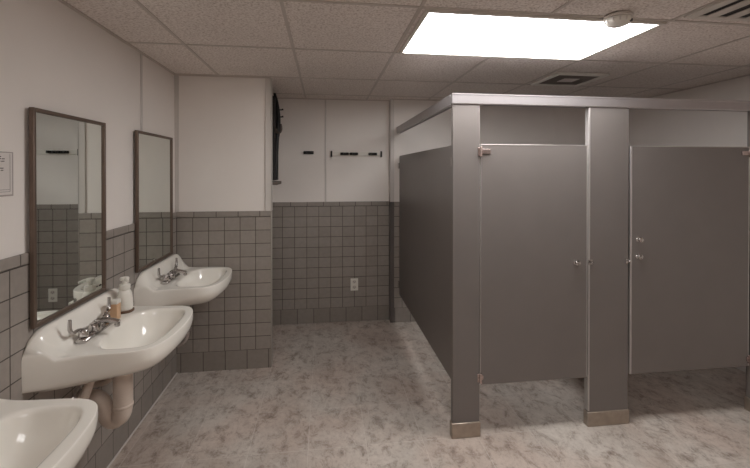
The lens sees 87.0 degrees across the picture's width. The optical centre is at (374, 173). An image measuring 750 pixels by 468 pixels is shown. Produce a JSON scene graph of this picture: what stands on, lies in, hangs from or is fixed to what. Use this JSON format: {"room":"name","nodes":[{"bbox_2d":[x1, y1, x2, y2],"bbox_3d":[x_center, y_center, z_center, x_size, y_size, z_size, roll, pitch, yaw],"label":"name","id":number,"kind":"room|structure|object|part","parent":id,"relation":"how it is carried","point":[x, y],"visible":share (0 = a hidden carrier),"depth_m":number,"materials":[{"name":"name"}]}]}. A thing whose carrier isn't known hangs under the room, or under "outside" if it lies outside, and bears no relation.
{"room":"public restroom","nodes":[
{"label":"public restroom","id":0,"kind":"room"},
{"bbox_2d":[0,0,174,259],"bbox_3d":[-1.400,0.419,1.129,0.100,2.407,5.991,0,0,-7],"label":"wall","id":1,"kind":"structure","parent":0,"point":[53,58],"depth_m":1.87,"materials":[{"name":"white paint"}]},
{"bbox_2d":[0,151,12,196],"bbox_3d":[-1.381,0.002,1.401,0.005,0.168,0.250,0,0,-7],"label":"notice","id":2,"kind":"object","parent":1,"relation":"attached to","point":[6,158],"visible":1,"depth_m":1.49,"materials":[{"name":"white paper"}]},
{"bbox_2d":[0,398,97,467],"bbox_3d":[-1.081,0.948,1.032,0.493,0.620,0.732,0,0,-7],"label":"washbasin","id":3,"kind":"object","parent":1,"relation":"attached to","point":[46,433],"visible":1,"depth_m":1.24,"materials":[{"name":"white ceramic"}]},
{"bbox_2d":[29,107,105,328],"bbox_3d":[-1.421,0.179,1.860,0.019,0.899,0.535,0,0,-7],"label":"wall mirror","id":4,"kind":"object","parent":1,"relation":"attached to","point":[67,153],"visible":1,"depth_m":1.80,"materials":[{"name":"brown metal"}]},
{"bbox_2d":[0,218,175,467],"bbox_3d":[-1.287,0.919,0.681,0.009,1.100,5.068,0,0,-7],"label":"wall tiles","id":5,"kind":"structure","parent":1,"relation":"attached to","point":[15,331],"depth_m":1.60,"materials":[{"name":"grey tile"}]},
{"bbox_2d":[0,212,175,271],"bbox_3d":[-1.286,0.346,0.678,0.011,0.046,5.068,0,0,-7],"label":"trim","id":6,"kind":"structure","parent":1,"relation":"attached to","point":[22,259],"depth_m":1.57,"materials":[{"name":"grey tile"}]},
{"bbox_2d":[21,288,192,428],"bbox_3d":[-1.199,0.942,1.954,0.493,0.620,0.732,0,0,-7],"label":"washbasin","id":7,"kind":"object","parent":1,"relation":"attached to","point":[87,346],"visible":0.94,"depth_m":1.80,"materials":[{"name":"white ceramic"}]},
{"bbox_2d":[67,297,120,343],"bbox_3d":[-1.284,0.697,1.873,0.140,0.127,0.326,0,0,-7],"label":"faucet","id":8,"kind":"object","parent":7,"relation":"on","point":[101,327],"depth_m":1.85,"materials":[{"name":"silver metal"}]},
{"bbox_2d":[110,298,120,318],"bbox_3d":[-1.347,0.704,2.050,0.038,0.102,0.042,0,0,-7],"label":"bottle","id":9,"kind":"object","parent":7,"relation":"on","point":[115,312],"visible":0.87,"depth_m":2.03,"materials":[{"name":"orange plastic"}]},
{"bbox_3d":[-1.347,0.663,2.050,0.038,0.020,0.042,0,0,-7],"label":"lid","id":10,"kind":"part","parent":9,"relation":"part of","materials":[{"name":"white plastic"}]},
{"bbox_2d":[117,276,133,313],"bbox_3d":[-1.372,0.659,2.164,0.092,0.190,0.091,0,0,-7],"label":"soap dispenser","id":11,"kind":"object","parent":7,"relation":"on","point":[125,293],"visible":0.85,"depth_m":2.14,"materials":[{"name":"white plastic"}]},
{"bbox_2d":[84,354,176,467],"bbox_3d":[-1.286,1.547,0.685,0.011,0.156,5.068,0,0,-7],"label":"baseboard","id":12,"kind":"structure","parent":1,"relation":"attached to","point":[116,440],"depth_m":2.47,"materials":[{"name":"grey tile"}]},
{"bbox_2d":[140,53,142,130],"bbox_3d":[-1.534,-0.241,2.599,0.006,1.105,0.024,0,0,-7],"label":"trim","id":13,"kind":"structure","parent":1,"relation":"attached to","point":[141,55],"depth_m":2.59,"materials":[{"name":"white paint"}]},
{"bbox_2d":[107,372,177,467],"bbox_3d":[-1.276,1.622,0.682,0.008,0.006,5.057,0,0,-7],"label":"trim","id":14,"kind":"structure","parent":1,"relation":"attached to","point":[122,447],"depth_m":2.53,"materials":[{"name":"grey tile"}]},
{"bbox_2d":[135,130,172,272],"bbox_3d":[-1.538,0.173,2.773,0.019,0.899,0.582,0,0,-7],"label":"wall mirror","id":15,"kind":"object","parent":1,"relation":"attached to","point":[153,152],"visible":1,"depth_m":2.70,"materials":[{"name":"brown metal"}]},
{"bbox_2d":[134,254,231,346],"bbox_3d":[-1.326,0.942,2.873,0.511,0.631,0.732,0,0,-7],"label":"washbasin","id":16,"kind":"object","parent":1,"relation":"attached to","point":[169,282],"visible":0.9,"depth_m":2.66,"materials":[{"name":"white ceramic"}]},
{"bbox_2d":[157,258,186,284],"bbox_3d":[-1.402,0.691,2.793,0.140,0.127,0.326,0,0,-7],"label":"faucet","id":17,"kind":"object","parent":16,"relation":"on","point":[172,275],"depth_m":2.78,"materials":[{"name":"silver metal"}]},
{"bbox_2d":[134,254,231,305],"bbox_3d":[-1.316,0.773,2.873,0.491,0.278,0.732,0,0,-7],"label":"basin","id":18,"kind":"object","parent":16,"relation":"in","point":[169,282],"depth_m":2.66,"materials":[{"name":"white ceramic"}]},
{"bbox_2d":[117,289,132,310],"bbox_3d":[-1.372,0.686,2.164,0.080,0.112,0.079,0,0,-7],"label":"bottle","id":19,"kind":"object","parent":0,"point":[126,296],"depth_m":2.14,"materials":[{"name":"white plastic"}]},
{"bbox_2d":[176,76,264,217],"bbox_3d":[-1.298,0.404,3.697,0.754,2.407,0.923,0,0,-7],"label":"wall","id":20,"kind":"structure","parent":0,"point":[222,119],"depth_m":3.23,"materials":[{"name":"white paint"}]},
{"bbox_2d":[174,75,176,211],"bbox_3d":[-1.606,-0.244,3.183,0.012,1.105,0.012,0,0,-7],"label":"trim","id":21,"kind":"structure","parent":20,"relation":"attached to","point":[174,75],"depth_m":3.18,"materials":[{"name":"white paint"}]},
{"bbox_2d":[176,75,178,211],"bbox_3d":[-1.597,-0.244,3.186,0.030,1.105,0.007,0,0,-7],"label":"trim","id":22,"kind":"structure","parent":20,"relation":"attached to","point":[177,76],"depth_m":3.18,"materials":[{"name":"white paint"}]},
{"bbox_2d":[176,216,270,353],"bbox_3d":[-1.234,0.904,3.238,0.745,1.100,0.009,0,0,-7],"label":"wall tiles","id":23,"kind":"structure","parent":20,"relation":"attached to","point":[239,318],"depth_m":3.24,"materials":[{"name":"grey tile"}]},
{"bbox_2d":[176,211,270,217],"bbox_3d":[-1.233,0.331,3.234,0.747,0.046,0.011,0,0,-7],"label":"trim","id":24,"kind":"structure","parent":20,"relation":"attached to","point":[211,213],"depth_m":3.23,"materials":[{"name":"grey tile"}]},
{"bbox_2d":[177,349,270,372],"bbox_3d":[-1.234,1.532,3.241,0.746,0.156,0.011,0,0,-7],"label":"baseboard","id":25,"kind":"structure","parent":20,"relation":"attached to","point":[256,358],"depth_m":3.23,"materials":[{"name":"grey tile"}]},
{"bbox_2d":[265,78,271,210],"bbox_3d":[-0.884,-0.244,3.276,0.052,1.105,0.010,0,0,-7],"label":"trim","id":26,"kind":"structure","parent":20,"relation":"attached to","point":[267,80],"depth_m":3.27,"materials":[{"name":"white paint"}]},
{"bbox_2d":[271,211,272,366],"bbox_3d":[-0.866,0.959,3.309,0.007,1.302,0.062,0,0,-7],"label":"trim","id":27,"kind":"structure","parent":20,"relation":"attached to","point":[271,211],"depth_m":3.28,"materials":[{"name":"grey tile"}]},
{"bbox_2d":[271,78,272,210],"bbox_3d":[-0.865,-0.245,3.304,0.006,1.105,0.060,0,0,-7],"label":"trim","id":28,"kind":"structure","parent":20,"relation":"attached to","point":[271,78],"depth_m":3.27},
{"bbox_2d":[272,93,282,184],"bbox_3d":[-0.964,-0.329,3.766,0.157,0.861,0.360,0,0,-7],"label":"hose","id":29,"kind":"object","parent":20,"relation":"attached to","point":[276,118],"visible":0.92,"depth_m":3.69,"materials":[{"name":"black rubber"}]},
{"bbox_2d":[273,99,388,201],"bbox_3d":[-0.789,0.401,4.278,1.910,2.407,0.100,0,0,-7],"label":"wall","id":30,"kind":"structure","parent":0,"point":[351,125],"depth_m":4.27,"materials":[{"name":"white paint"}]},
{"bbox_2d":[303,151,313,153],"bbox_3d":[-0.707,-0.225,4.200,0.108,0.034,0.068,0,0,-7],"label":"hook","id":31,"kind":"object","parent":30,"relation":"attached to","point":[304,152],"visible":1,"depth_m":4.22,"materials":[{"name":"black metal"}]},
{"bbox_2d":[325,100,325,201],"bbox_3d":[-0.532,-0.250,4.253,0.018,1.105,0.006,0,0,-7],"label":"trim","id":32,"kind":"structure","parent":30,"relation":"attached to","point":[325,100],"depth_m":4.25,"materials":[{"name":"white paint"}]},
{"bbox_2d":[272,205,388,309],"bbox_3d":[-0.466,0.898,4.267,1.271,1.100,0.009,0,0,-7],"label":"wall tiles","id":33,"kind":"structure","parent":30,"relation":"attached to","point":[317,251],"depth_m":4.26,"materials":[{"name":"grey tile"}]},
{"bbox_2d":[351,278,357,290],"bbox_3d":[-0.224,1.203,4.291,0.082,0.133,0.009,0,0,-7],"label":"wall outlet","id":34,"kind":"object","parent":33,"relation":"attached to","point":[354,281],"visible":1,"depth_m":4.29,"materials":[{"name":"white plastic"}]},
{"bbox_2d":[272,305,388,324],"bbox_3d":[-0.466,1.526,4.270,1.271,0.156,0.011,0,0,-7],"label":"baseboard","id":35,"kind":"structure","parent":30,"relation":"attached to","point":[365,313],"depth_m":4.26,"materials":[{"name":"grey tile"}]},
{"bbox_2d":[273,201,388,206],"bbox_3d":[-0.465,0.325,4.263,1.271,0.046,0.011,0,0,-7],"label":"trim","id":36,"kind":"structure","parent":30,"relation":"attached to","point":[357,203],"depth_m":4.26,"materials":[{"name":"grey tile"}]},
{"bbox_2d":[331,151,381,156],"bbox_3d":[-0.198,-0.213,4.268,0.556,0.064,0.062,0,0,-7],"label":"rail","id":37,"kind":"object","parent":30,"relation":"attached to","point":[380,152],"visible":1,"depth_m":4.28,"materials":[{"name":"white plastic"}]},
{"bbox_2d":[64,0,749,99],"bbox_3d":[0.923,-0.835,1.419,4.782,0.100,6.191,0,0,-7],"label":"ceiling","id":38,"kind":"structure","parent":0,"point":[258,23],"depth_m":2.50,"materials":[{"name":"white"}]},
{"bbox_2d":[58,0,749,100],"bbox_3d":[0.923,-0.784,1.420,4.582,0.010,5.991,0,0,-7],"label":"trim","id":39,"kind":"structure","parent":38,"relation":"attached to","point":[281,2],"depth_m":2.48,"materials":[{"name":"white metal"}]},
{"bbox_2d":[399,9,666,60],"bbox_3d":[0.831,-0.783,2.307,1.278,0.014,0.698,0,0,-7],"label":"recessed light","id":40,"kind":"object","parent":38,"relation":"in","point":[438,32],"visible":1,"depth_m":2.23,"materials":[{"name":"white plastic"}]},
{"bbox_2d":[531,72,609,86],"bbox_3d":[1.616,-0.785,3.305,0.445,0.019,0.415,0,0,-7],"label":"exhaust fan","id":41,"kind":"object","parent":38,"relation":"attached to","point":[569,79],"visible":1,"depth_m":3.27,"materials":[{"name":"white plastic"}]},
{"bbox_3d":[1.616,-0.782,3.305,0.135,0.004,0.115,0,0,-7],"label":"hub plate","id":42,"kind":"part","parent":41,"relation":"part of","materials":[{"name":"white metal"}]},
{"bbox_2d":[603,11,633,27],"bbox_3d":[1.206,-0.757,1.960,0.128,0.052,0.128,0,0,-7],"label":"smoke detector","id":43,"kind":"object","parent":38,"relation":"attached to","point":[619,19],"visible":1,"depth_m":1.92,"materials":[{"name":"white plastic"}]},
{"bbox_2d":[684,0,749,21],"bbox_3d":[1.890,-0.780,1.707,0.623,0.011,0.616,0,0,-7],"label":"ceiling vent","id":44,"kind":"object","parent":38,"relation":"in","point":[729,10],"visible":1,"depth_m":1.91,"materials":[{"name":"white metal"}]},
{"bbox_2d":[109,320,749,467],"bbox_3d":[0.922,1.672,1.434,4.782,0.100,6.191,0,0,-7],"label":"floor","id":45,"kind":"structure","parent":0,"point":[372,393],"depth_m":2.63,"materials":[{"name":"stone"}]},
{"bbox_2d":[396,93,749,438],"bbox_3d":[1.649,0.558,3.486,2.619,2.104,1.911,0,0,-7],"label":"partition","id":46,"kind":"object","parent":45,"relation":"on","point":[439,281],"depth_m":2.53,"materials":[{"name":"grey metal"}]},
{"bbox_3d":[0.385,0.556,3.338,0.028,1.483,1.772,0,0,-7],"label":"panel","id":47,"kind":"part","parent":46,"relation":"part of","materials":[{"name":"grey metal"}]},
{"bbox_2d":[477,144,587,384],"bbox_3d":[0.992,0.561,2.470,0.732,1.484,0.066,0,0,-7],"label":"door","id":48,"kind":"structure","parent":46,"relation":"in","point":[534,198],"depth_m":2.47,"materials":[{"name":"metal"}]},
{"bbox_3d":[1.276,0.562,2.491,0.034,0.034,0.037,0,0,-7],"label":"latch knob","id":49,"kind":"part","parent":48,"relation":"part of","materials":[{"name":"silver metal"}]},
{"bbox_2d":[628,146,749,373],"bbox_3d":[2.099,0.561,2.611,0.905,1.484,0.066,0,0,-7],"label":"door","id":50,"kind":"structure","parent":46,"relation":"in","point":[689,206],"depth_m":2.61,"materials":[{"name":"metal"}]},
{"bbox_3d":[1.707,0.536,2.546,0.034,0.034,0.037,0,0,-7],"label":"latch knob","id":51,"kind":"part","parent":50,"relation":"part of","materials":[{"name":"silver metal"}]},
{"bbox_3d":[1.709,0.426,2.546,0.034,0.034,0.037,0,0,-7],"label":"latch knob","id":52,"kind":"part","parent":50,"relation":"part of","materials":[{"name":"silver metal"}]},
{"bbox_2d":[394,100,585,201],"bbox_3d":[1.489,0.400,4.524,2.672,2.407,0.191,0,0,-7],"label":"wall","id":53,"kind":"structure","parent":0,"point":[511,125],"depth_m":4.41,"materials":[{"name":"paint"}]},
{"bbox_2d":[389,201,393,322],"bbox_3d":[0.180,0.954,4.301,0.042,1.302,0.103,0,0,-7],"label":"trim","id":54,"kind":"structure","parent":53,"relation":"attached to","point":[391,204],"depth_m":4.25,"materials":[{"name":"grey tile"}]},
{"bbox_2d":[389,99,393,201],"bbox_3d":[0.180,-0.250,4.296,0.042,1.105,0.099,0,0,-7],"label":"trim","id":55,"kind":"structure","parent":53,"relation":"attached to","point":[391,102],"depth_m":4.25,"materials":[{"name":"white paint"}]},
{"bbox_2d":[394,206,406,307],"bbox_3d":[1.516,0.898,4.429,2.642,1.100,0.009,0,0,-7],"label":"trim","id":56,"kind":"structure","parent":53,"relation":"attached to","point":[398,302],"depth_m":4.26,"materials":[{"name":"grey tile"}]},
{"bbox_2d":[394,307,415,322],"bbox_3d":[1.516,1.526,4.432,2.642,0.156,0.011,0,0,-7],"label":"baseboard","id":57,"kind":"structure","parent":53,"relation":"attached to","point":[400,314],"depth_m":4.27,"materials":[{"name":"grey tile"}]},
{"bbox_2d":[554,107,555,144],"bbox_3d":[2.044,-0.250,4.491,0.025,1.105,0.006,0,0,-7],"label":"trim","id":58,"kind":"structure","parent":53,"relation":"attached to","point":[554,107],"depth_m":4.49,"materials":[{"name":"paint"}]},
{"bbox_2d":[629,76,749,372],"bbox_3d":[3.244,0.418,1.724,0.100,2.407,5.991,0,0,-7],"label":"wall","id":59,"kind":"structure","parent":0,"point":[646,127],"depth_m":3.62,"materials":[{"name":"paint"}]}
]}

